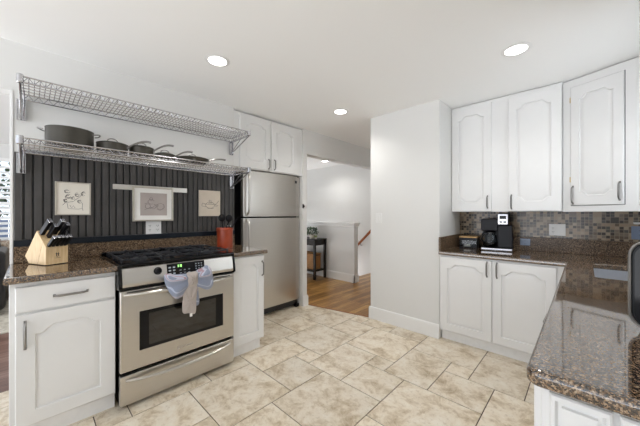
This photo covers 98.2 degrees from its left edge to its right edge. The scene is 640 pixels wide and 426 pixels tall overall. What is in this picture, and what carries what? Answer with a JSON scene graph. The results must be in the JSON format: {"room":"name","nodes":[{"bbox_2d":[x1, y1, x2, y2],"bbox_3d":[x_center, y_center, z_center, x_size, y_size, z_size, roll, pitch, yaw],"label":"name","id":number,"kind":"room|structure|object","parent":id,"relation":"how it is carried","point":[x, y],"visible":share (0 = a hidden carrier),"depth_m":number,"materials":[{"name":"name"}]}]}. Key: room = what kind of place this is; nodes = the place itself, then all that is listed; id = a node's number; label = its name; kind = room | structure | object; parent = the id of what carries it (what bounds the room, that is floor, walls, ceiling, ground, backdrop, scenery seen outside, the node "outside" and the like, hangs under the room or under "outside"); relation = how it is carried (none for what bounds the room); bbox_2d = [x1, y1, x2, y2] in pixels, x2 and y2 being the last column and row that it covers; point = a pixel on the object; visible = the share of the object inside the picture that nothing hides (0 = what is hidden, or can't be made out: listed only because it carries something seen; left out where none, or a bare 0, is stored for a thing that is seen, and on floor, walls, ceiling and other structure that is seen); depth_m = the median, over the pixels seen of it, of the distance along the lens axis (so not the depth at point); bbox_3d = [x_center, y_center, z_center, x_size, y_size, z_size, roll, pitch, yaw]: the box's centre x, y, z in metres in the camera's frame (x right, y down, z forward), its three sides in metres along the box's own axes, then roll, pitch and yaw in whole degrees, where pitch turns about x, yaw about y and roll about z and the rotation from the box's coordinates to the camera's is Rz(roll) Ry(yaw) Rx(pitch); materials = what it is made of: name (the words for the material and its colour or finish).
{"room":"kitchen","nodes":[
{"label":"kitchen","id":0,"kind":"room"},
{"bbox_2d":[0,143,9,157],"bbox_3d":[-6.037,0.050,3.902,0.120,2.440,5.300,0,0,44],"label":"window shade","id":1,"kind":"structure","parent":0,"point":[4,148],"depth_m":4.62,"materials":[{"name":"white paint"}]},
{"bbox_2d":[0,158,9,240],"bbox_3d":[-5.901,-0.220,3.986,0.120,1.420,2.010,0,0,44],"label":"window","id":2,"kind":"structure","parent":1,"relation":"attached to","point":[4,162],"depth_m":4.64,"materials":[{"name":"clear glass"}]},
{"bbox_2d":[0,38,370,305],"bbox_3d":[-1.908,0.050,2.722,0.920,2.440,9.300,0,0,44],"label":"wall","id":3,"kind":"structure","parent":0,"point":[15,57],"depth_m":2.37,"materials":[{"name":"white paint"}]},
{"bbox_2d":[10,90,12,263],"bbox_3d":[-2.132,0.147,1.916,0.150,1.965,0.015,0,0,44],"label":"trim","id":4,"kind":"structure","parent":3,"relation":"attached to","point":[11,91],"depth_m":1.86,"materials":[{"name":"white paint"}]},
{"bbox_2d":[13,234,234,263],"bbox_3d":[-1.508,0.279,2.461,0.020,0.112,1.631,0,0,44],"label":"backsplash","id":5,"kind":"structure","parent":3,"relation":"attached to","point":[78,250],"depth_m":2.29,"materials":[{"name":"brown stone"}]},
{"bbox_2d":[14,149,234,246],"bbox_3d":[-1.505,-0.110,2.459,0.026,0.665,1.630,0,0,44],"label":"panelling","id":6,"kind":"object","parent":3,"relation":"attached to","point":[110,219],"visible":0.83,"depth_m":2.23,"materials":[{"name":"grey paint"}]},
{"bbox_2d":[55,181,90,214],"bbox_3d":[-1.852,-0.115,2.081,0.018,0.246,0.202,0,0,44],"label":"framed drawing","id":7,"kind":"object","parent":6,"relation":"attached to","point":[71,198],"visible":1,"depth_m":2.08,"materials":[{"name":"paper"}]},
{"bbox_2d":[16,135,250,188],"bbox_3d":[-1.370,-0.371,2.323,0.383,0.189,1.594,0,0,44],"label":"wire shelf","id":8,"kind":"object","parent":6,"relation":"attached to","point":[21,156],"visible":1,"depth_m":2.09,"materials":[{"name":"silver metal"}]},
{"bbox_2d":[37,125,100,152],"bbox_3d":[-1.736,-0.516,1.925,0.258,0.130,0.276,0,0,11],"label":"stock pot","id":9,"kind":"object","parent":8,"relation":"on","point":[60,133],"visible":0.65,"depth_m":1.83,"materials":[{"name":"silver metal"}]},
{"bbox_2d":[96,138,150,155],"bbox_3d":[-1.501,-0.509,2.121,0.339,0.116,0.198,0,0,-39],"label":"saute pan","id":10,"kind":"object","parent":8,"relation":"on","point":[117,145],"visible":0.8,"depth_m":2.02,"materials":[{"name":"silver metal"}]},
{"bbox_2d":[129,143,173,158],"bbox_3d":[-1.372,-0.512,2.255,0.306,0.121,0.172,0,0,-37],"label":"saucepan","id":11,"kind":"object","parent":8,"relation":"on","point":[145,149],"visible":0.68,"depth_m":2.16,"materials":[{"name":"silver metal"}]},
{"bbox_2d":[154,150,192,161],"bbox_3d":[-1.258,-0.499,2.375,0.287,0.096,0.162,0,0,-37],"label":"saucepan","id":12,"kind":"object","parent":8,"relation":"on","point":[161,153],"visible":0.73,"depth_m":2.29,"materials":[{"name":"silver metal"}]},
{"bbox_2d":[177,154,225,164],"bbox_3d":[-1.093,-0.495,2.547,0.276,0.088,0.428,0,0,44],"label":"skillet","id":13,"kind":"object","parent":8,"relation":"on","point":[189,157],"visible":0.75,"depth_m":2.40,"materials":[{"name":"silver metal"}]},
{"bbox_2d":[113,184,186,192],"bbox_3d":[-1.488,-0.225,2.467,0.012,0.042,0.582,0,0,44],"label":"bar","id":14,"kind":"object","parent":6,"relation":"attached to","point":[115,186],"visible":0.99,"depth_m":2.35,"materials":[{"name":"silver metal"}]},
{"bbox_2d":[132,186,172,220],"bbox_3d":[-1.475,-0.087,2.456,0.022,0.300,0.320,0,0,44],"label":"framed print","id":15,"kind":"object","parent":14,"relation":"hanging from","point":[148,203],"visible":1,"depth_m":2.44},
{"bbox_2d":[146,221,160,233],"bbox_3d":[-1.485,0.120,2.473,0.008,0.118,0.122,0,0,44],"label":"wall outlet","id":16,"kind":"object","parent":6,"relation":"attached to","point":[152,227],"visible":0.96,"depth_m":2.47,"materials":[{"name":"plastic"}]},
{"bbox_2d":[148,224,151,231],"bbox_3d":[-1.504,0.120,2.449,0.003,0.071,0.034,0,0,44],"label":"socket","id":17,"kind":"object","parent":16,"relation":"attached to","point":[149,225],"depth_m":2.45,"materials":[{"name":"plastic"}]},
{"bbox_2d":[155,223,159,230],"bbox_3d":[-1.462,0.120,2.493,0.003,0.071,0.034,0,0,44],"label":"socket","id":18,"kind":"object","parent":16,"relation":"attached to","point":[157,225],"depth_m":2.49,"materials":[{"name":"plastic"}]},
{"bbox_2d":[199,190,219,215],"bbox_3d":[-1.129,-0.109,2.835,0.022,0.260,0.220,0,0,44],"label":"picture","id":19,"kind":"object","parent":6,"relation":"attached to","point":[209,201],"visible":0.96,"depth_m":2.82},
{"bbox_2d":[16,73,250,154],"bbox_3d":[-1.370,-0.736,2.323,0.383,0.189,1.594,0,0,44],"label":"wire shelf","id":20,"kind":"object","parent":3,"relation":"attached to","point":[20,103],"visible":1,"depth_m":2.10,"materials":[{"name":"silver metal"}]},
{"bbox_2d":[234,110,301,176],"bbox_3d":[-0.765,-0.838,3.594,0.552,0.635,1.026,0,0,44],"label":"upper cabinet","id":21,"kind":"object","parent":3,"relation":"attached to","point":[271,147],"visible":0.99,"depth_m":3.38,"materials":[{"name":"white paint"}]},
{"bbox_2d":[303,295,307,306],"bbox_3d":[-0.489,1.198,4.109,0.815,0.143,0.095,0,0,44],"label":"baseboard","id":22,"kind":"structure","parent":3,"relation":"attached to","point":[305,298],"depth_m":3.82,"materials":[{"name":"white paint"}]},
{"bbox_2d":[0,273,533,425],"bbox_3d":[-1.901,1.300,2.715,7.700,0.060,9.300,0,0,44],"label":"floor","id":23,"kind":"structure","parent":0,"point":[322,400],"depth_m":2.09,"materials":[{"name":"tile"}]},
{"bbox_2d":[0,300,8,333],"bbox_3d":[-4.359,1.263,3.059,1.630,0.014,2.800,0,0,44],"label":"area rug","id":24,"kind":"object","parent":23,"relation":"on","point":[4,313],"visible":0.02,"depth_m":3.30,"materials":[{"name":"white fabric"}]},
{"bbox_2d":[0,243,8,309],"bbox_3d":[-4.515,0.816,3.402,0.870,0.880,0.900,0,0,44],"label":"armchair","id":25,"kind":"object","parent":24,"relation":"on","point":[4,251],"visible":0.98,"depth_m":3.44,"materials":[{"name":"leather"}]},
{"bbox_2d":[0,239,9,264],"bbox_3d":[-4.504,0.820,4.760,0.830,0.900,1.640,0,0,44],"label":"sofa","id":26,"kind":"object","parent":23,"relation":"on","point":[6,243],"visible":0.02,"depth_m":4.46,"materials":[{"name":"beige fabric"}]},
{"bbox_2d":[9,272,114,425],"bbox_3d":[-1.687,0.822,1.825,0.635,0.896,0.463,0,0,44],"label":"base cabinet","id":27,"kind":"object","parent":23,"relation":"on","point":[62,331],"visible":0.97,"depth_m":1.61,"materials":[{"name":"white paint"}]},
{"bbox_2d":[3,256,116,285],"bbox_3d":[-1.695,0.354,1.823,0.630,0.038,0.490,0,0,44],"label":"countertop","id":28,"kind":"structure","parent":27,"relation":"on","point":[18,273],"depth_m":1.67,"materials":[{"name":"brown stone"}]},
{"bbox_2d":[25,230,67,265],"bbox_3d":[-1.857,0.223,1.882,0.236,0.224,0.121,0,0,20],"label":"knife block","id":29,"kind":"object","parent":28,"relation":"on","point":[38,252],"visible":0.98,"depth_m":1.82,"materials":[{"name":"brown wood"}]},
{"bbox_2d":[39,219,52,234],"bbox_3d":[-1.792,0.085,1.812,0.114,0.110,0.023,0,0,20],"label":"knife","id":30,"kind":"object","parent":29,"relation":"on","point":[48,223],"visible":1,"depth_m":1.80,"materials":[{"name":"black plastic"}]},
{"bbox_2d":[47,235,56,246],"bbox_3d":[-1.735,0.177,1.792,0.080,0.077,0.017,0,0,20],"label":"steak knife","id":31,"kind":"object","parent":29,"relation":"in","point":[53,238],"visible":1,"depth_m":1.78,"materials":[{"name":"black plastic"}]},
{"bbox_2d":[46,224,58,237],"bbox_3d":[-1.769,0.112,1.831,0.102,0.098,0.021,0,0,20],"label":"kitchen knife","id":32,"kind":"object","parent":29,"relation":"in","point":[54,227],"visible":1,"depth_m":1.82,"materials":[{"name":"black plastic"}]},
{"bbox_2d":[52,235,60,246],"bbox_3d":[-1.728,0.177,1.813,0.080,0.077,0.017,0,0,20],"label":"steak knife","id":33,"kind":"object","parent":29,"relation":"in","point":[57,236],"visible":0.94,"depth_m":1.80,"materials":[{"name":"black plastic"}]},
{"bbox_2d":[53,219,65,234],"bbox_3d":[-1.767,0.086,1.873,0.114,0.108,0.021,0,0,20],"label":"kitchen knife","id":34,"kind":"object","parent":29,"relation":"in","point":[61,222],"visible":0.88,"depth_m":1.86,"materials":[{"name":"black plastic"}]},
{"bbox_2d":[55,235,64,245],"bbox_3d":[-1.721,0.177,1.833,0.080,0.077,0.017,0,0,20],"label":"steak knife","id":35,"kind":"object","parent":29,"relation":"in","point":[62,236],"visible":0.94,"depth_m":1.83,"materials":[{"name":"black plastic"}]},
{"bbox_2d":[58,222,69,235],"bbox_3d":[-1.749,0.106,1.892,0.103,0.099,0.021,0,0,20],"label":"kitchen knife","id":36,"kind":"object","parent":29,"relation":"in","point":[67,224],"visible":0.89,"depth_m":1.88,"materials":[{"name":"black plastic"}]},
{"bbox_2d":[60,235,68,245],"bbox_3d":[-1.713,0.177,1.853,0.080,0.077,0.017,0,0,20],"label":"steak knife","id":37,"kind":"object","parent":29,"relation":"in","point":[66,236],"visible":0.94,"depth_m":1.85,"materials":[{"name":"black plastic"}]},
{"bbox_2d":[64,235,72,245],"bbox_3d":[-1.706,0.177,1.873,0.080,0.077,0.017,0,0,20],"label":"steak knife","id":38,"kind":"object","parent":29,"relation":"in","point":[70,236],"visible":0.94,"depth_m":1.86,"materials":[{"name":"black plastic"}]},
{"bbox_2d":[101,244,235,407],"bbox_3d":[-1.206,0.781,2.247,0.716,0.978,0.812,0,0,44],"label":"gas range","id":39,"kind":"object","parent":23,"relation":"on","point":[159,347],"visible":0.98,"depth_m":1.97,"materials":[{"name":"silver metal"}]},
{"bbox_2d":[101,246,233,267],"bbox_3d":[-1.231,0.325,2.272,0.630,0.040,0.810,0,0,44],"label":"cooktop","id":40,"kind":"object","parent":39,"relation":"in","point":[165,256],"depth_m":2.11,"materials":[{"name":"black metal"}]},
{"bbox_2d":[164,265,212,316],"bbox_3d":[-0.941,0.564,2.006,0.070,0.357,0.348,0,0,44],"label":"towel","id":41,"kind":"object","parent":39,"relation":"hanging from","point":[186,285],"visible":1,"depth_m":1.99,"materials":[{"name":"blue fabric"}]},
{"bbox_2d":[231,254,263,356],"bbox_3d":[-0.850,0.822,2.701,0.635,0.896,0.334,0,0,44],"label":"base cabinet","id":42,"kind":"object","parent":23,"relation":"on","point":[249,271],"visible":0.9,"depth_m":2.51,"materials":[{"name":"white paint"}]},
{"bbox_2d":[215,245,267,256],"bbox_3d":[-0.848,0.354,2.709,0.630,0.038,0.361,0,0,44],"label":"countertop","id":43,"kind":"structure","parent":42,"relation":"on","point":[238,250],"depth_m":2.55,"materials":[{"name":"brown stone"}]},
{"bbox_2d":[217,227,232,247],"bbox_3d":[-0.951,0.235,2.769,0.157,0.199,0.157,0,0,44],"label":"utensil crock","id":44,"kind":"object","parent":43,"relation":"on","point":[224,235],"visible":0.88,"depth_m":2.70,"materials":[{"name":"orange ceramic"}]},
{"bbox_2d":[218,214,225,227],"bbox_3d":[-0.956,0.162,2.750,0.050,0.325,0.132,0,0,7],"label":"serving spoon","id":45,"kind":"object","parent":44,"relation":"in","point":[221,217],"visible":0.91,"depth_m":2.71,"materials":[{"name":"black plastic"}]},
{"bbox_2d":[218,214,225,221],"bbox_3d":[-0.960,0.037,2.715,0.027,0.076,0.075,0,0,44],"label":"bowl","id":46,"kind":"object","parent":45,"relation":"on","point":[221,217],"depth_m":2.70,"materials":[{"name":"black plastic"}]},
{"bbox_2d":[226,215,232,227],"bbox_3d":[-0.942,0.165,2.766,0.136,0.319,0.038,0,0,-25],"label":"ladle","id":47,"kind":"object","parent":44,"relation":"in","point":[229,218],"visible":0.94,"depth_m":2.77,"materials":[{"name":"black plastic"}]},
{"bbox_2d":[226,215,232,221],"bbox_3d":[-0.912,0.043,2.780,0.027,0.076,0.075,0,0,44],"label":"bowl","id":48,"kind":"object","parent":47,"relation":"on","point":[229,218],"depth_m":2.77,"materials":[{"name":"black plastic"}]},
{"bbox_2d":[234,170,298,313],"bbox_3d":[-0.792,0.378,3.710,0.727,1.785,0.871,0,0,44],"label":"refrigerator","id":49,"kind":"object","parent":23,"relation":"on","point":[266,205],"visible":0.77,"depth_m":3.47,"materials":[{"name":"silver metal"}]},
{"bbox_2d":[307,237,326,279],"bbox_3d":[-0.253,0.879,5.684,0.750,0.782,0.340,0,0,44],"label":"console table","id":50,"kind":"object","parent":23,"relation":"on","point":[314,242],"visible":0.48,"depth_m":5.44,"materials":[{"name":"brown wood"}]},
{"bbox_2d":[307,226,318,238],"bbox_3d":[-0.189,0.370,5.550,0.342,0.237,0.290,0,0,44],"label":"potted plant","id":51,"kind":"object","parent":50,"relation":"on","point":[313,233],"visible":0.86,"depth_m":5.49,"materials":[{"name":"green plant"}]},
{"bbox_2d":[307,251,320,269],"bbox_3d":[-0.220,0.938,5.660,0.535,0.315,0.230,0,0,44],"label":"storage basket","id":52,"kind":"object","parent":50,"relation":"on","point":[309,253],"visible":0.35,"depth_m":5.51,"materials":[{"name":"wicker"}]},
{"bbox_2d":[307,268,322,271],"bbox_3d":[-0.253,1.110,5.684,0.648,0.030,0.310,0,0,44],"label":"shelf","id":53,"kind":"object","parent":50,"relation":"attached to","point":[321,269],"depth_m":5.46,"materials":[{"name":"brown wood"}]},
{"bbox_2d":[308,304,368,316],"bbox_3d":[0.224,1.268,3.643,0.976,0.004,0.014,0,0,31],"label":"trim","id":54,"kind":"structure","parent":23,"relation":"on","point":[308,304],"depth_m":3.62,"materials":[{"name":"brown wood"}]},
{"bbox_2d":[440,255,563,362],"bbox_3d":[1.768,0.841,2.694,0.965,0.859,0.692,0,0,44],"label":"base cabinet","id":55,"kind":"object","parent":23,"relation":"on","point":[495,306],"visible":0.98,"depth_m":2.47,"materials":[{"name":"white paint"}]},
{"bbox_2d":[534,314,639,425],"bbox_3d":[1.413,0.841,1.206,0.718,0.859,1.994,0,0,44],"label":"base cabinet","id":56,"kind":"object","parent":23,"relation":"on","point":[551,408],"visible":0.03,"depth_m":0.64,"materials":[{"name":"white paint"}]},
{"bbox_2d":[438,234,639,420],"bbox_3d":[1.313,0.322,1.749,1.618,0.176,2.693,0,0,44],"label":"countertop","id":57,"kind":"structure","parent":56,"relation":"on","point":[586,349],"depth_m":0.91,"materials":[{"name":"brown stone"}]},
{"bbox_2d":[459,236,478,248],"bbox_3d":[1.653,0.309,3.068,0.176,0.126,0.128,0,0,40],"label":"box","id":58,"kind":"object","parent":57,"relation":"on","point":[464,241],"visible":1,"depth_m":3.03,"materials":[{"name":"black plastic"}]},
{"bbox_2d":[481,213,512,251],"bbox_3d":[1.823,0.183,2.856,0.273,0.378,0.222,0,0,36],"label":"coffee maker","id":59,"kind":"object","parent":57,"relation":"on","point":[497,235],"visible":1,"depth_m":2.78,"materials":[{"name":"black plastic"}]},
{"bbox_2d":[520,238,529,245],"bbox_3d":[2.096,0.286,2.830,0.085,0.070,0.008,0,0,44],"label":"wall outlet","id":60,"kind":"object","parent":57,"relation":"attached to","point":[523,241],"visible":1,"depth_m":2.83,"materials":[{"name":"blue plastic"}]},
{"bbox_2d":[594,268,627,280],"bbox_3d":[1.980,0.507,1.728,0.424,0.197,0.664,0,0,44],"label":"sink","id":61,"kind":"object","parent":57,"relation":"in","point":[600,273],"visible":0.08,"depth_m":2.02,"materials":[{"name":"metal"}]},
{"bbox_2d":[628,242,639,327],"bbox_3d":[1.126,0.226,0.828,0.146,0.292,0.258,0,0,-34],"label":"countertop appliance","id":62,"kind":"object","parent":57,"relation":"on","point":[634,251],"visible":1,"depth_m":0.88,"materials":[{"name":"black plastic"}]},
{"bbox_2d":[0,0,638,169],"bbox_3d":[-1.290,-1.210,3.376,7.870,0.080,7.900,0,0,44],"label":"ceiling","id":63,"kind":"structure","parent":0,"point":[293,63],"depth_m":1.91,"materials":[{"name":"white paint"}]},
{"bbox_2d":[204,54,229,66],"bbox_3d":[-0.781,-1.167,2.112,0.184,0.005,0.184,0,0,44],"label":"recessed light","id":64,"kind":"object","parent":63,"relation":"in","point":[217,60],"visible":1,"depth_m":2.10,"materials":[{"name":"white paint"}]},
{"bbox_2d":[333,109,348,113],"bbox_3d":[0.234,-1.167,3.162,0.184,0.005,0.184,0,0,44],"label":"recessed light","id":65,"kind":"object","parent":63,"relation":"in","point":[336,111],"visible":1,"depth_m":3.15,"materials":[{"name":"white paint"}]},
{"bbox_2d":[501,42,531,56],"bbox_3d":[1.394,-1.167,1.970,0.184,0.005,0.184,0,0,44],"label":"recessed light","id":66,"kind":"object","parent":63,"relation":"in","point":[518,48],"visible":1,"depth_m":1.96,"materials":[{"name":"white paint"}]},
{"bbox_2d":[307,225,357,274],"bbox_3d":[-0.386,0.755,6.164,2.925,1.030,0.120,0,0,44],"label":"wall","id":67,"kind":"structure","parent":0,"point":[341,242],"depth_m":5.35,"materials":[{"name":"white paint"}]},
{"bbox_2d":[307,270,358,282],"bbox_3d":[-0.385,1.195,6.152,2.942,0.150,0.137,0,0,44],"label":"baseboard","id":68,"kind":"structure","parent":67,"relation":"attached to","point":[347,277],"depth_m":5.32,"materials":[{"name":"white paint"}]},
{"bbox_2d":[307,221,359,226],"bbox_3d":[-0.375,0.201,6.154,2.955,0.078,0.190,0,0,44],"label":"trim","id":69,"kind":"structure","parent":67,"relation":"on","point":[342,224],"depth_m":5.40,"materials":[{"name":"white paint"}]},
{"bbox_2d":[307,164,370,275],"bbox_3d":[0.666,1.050,6.487,4.400,4.440,0.100,0,0,44],"label":"wall","id":70,"kind":"structure","parent":0,"point":[338,193],"depth_m":6.53,"materials":[{"name":"white paint"}]},
{"bbox_2d":[358,229,370,245],"bbox_3d":[0.544,1.090,6.467,2.684,2.540,0.094,0,0,44],"label":"stair handrail","id":71,"kind":"object","parent":70,"relation":"attached to","point":[369,232],"visible":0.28,"depth_m":6.02,"materials":[{"name":"brown wood"}]},
{"bbox_2d":[371,99,459,338],"bbox_3d":[2.383,0.050,3.380,2.565,2.440,2.420,0,0,44],"label":"wall","id":72,"kind":"structure","parent":0,"point":[411,148],"depth_m":3.04,"materials":[{"name":"white paint"}]},
{"bbox_2d":[369,306,438,338],"bbox_3d":[1.673,1.198,3.909,0.842,0.143,2.237,0,0,44],"label":"baseboard","id":73,"kind":"structure","parent":72,"relation":"attached to","point":[423,327],"depth_m":3.06,"materials":[{"name":"white paint"}]},
{"bbox_2d":[452,82,562,211],"bbox_3d":[1.876,-0.593,2.840,0.925,1.139,0.327,0,0,44],"label":"upper cabinet","id":74,"kind":"object","parent":72,"relation":"attached to","point":[507,151],"visible":1,"depth_m":2.69,"materials":[{"name":"white paint"}]},
{"bbox_2d":[460,212,639,241],"bbox_3d":[2.247,0.095,2.727,1.620,0.290,0.012,0,0,44],"label":"wall tiles","id":75,"kind":"structure","parent":72,"relation":"attached to","point":[608,226],"depth_m":2.62,"materials":[{"name":"tile"}]},
{"bbox_2d":[549,224,565,235],"bbox_3d":[2.288,0.153,2.672,0.122,0.112,0.010,0,0,44],"label":"wall outlet","id":76,"kind":"object","parent":75,"relation":"attached to","point":[554,229],"visible":1,"depth_m":2.67,"materials":[{"name":"plastic"}]},
{"bbox_2d":[631,226,639,239],"bbox_3d":[2.670,0.158,2.309,0.100,0.110,0.008,0,0,44],"label":"wall outlet","id":77,"kind":"object","parent":75,"relation":"attached to","point":[635,230],"visible":1,"depth_m":2.33,"materials":[{"name":"blue plastic"}]},
{"bbox_2d":[563,57,639,211],"bbox_3d":[2.423,-0.590,2.254,0.671,1.140,0.424,0,0,44],"label":"upper cabinet","id":78,"kind":"object","parent":72,"relation":"attached to","point":[601,108],"visible":1,"depth_m":2.22,"materials":[{"name":"white paint"}]},
{"bbox_3d":[0.831,0.050,-0.013,0.120,2.440,5.930,0,0,44],"label":"wall","id":79,"kind":"structure","parent":0,"visible":0},
{"bbox_2d":[639,0,639,204],"bbox_3d":[1.432,-0.603,0.963,0.382,1.125,1.200,0,0,44],"label":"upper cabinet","id":80,"kind":"object","parent":79,"relation":"attached to","point":[639,0],"visible":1,"depth_m":1.48,"materials":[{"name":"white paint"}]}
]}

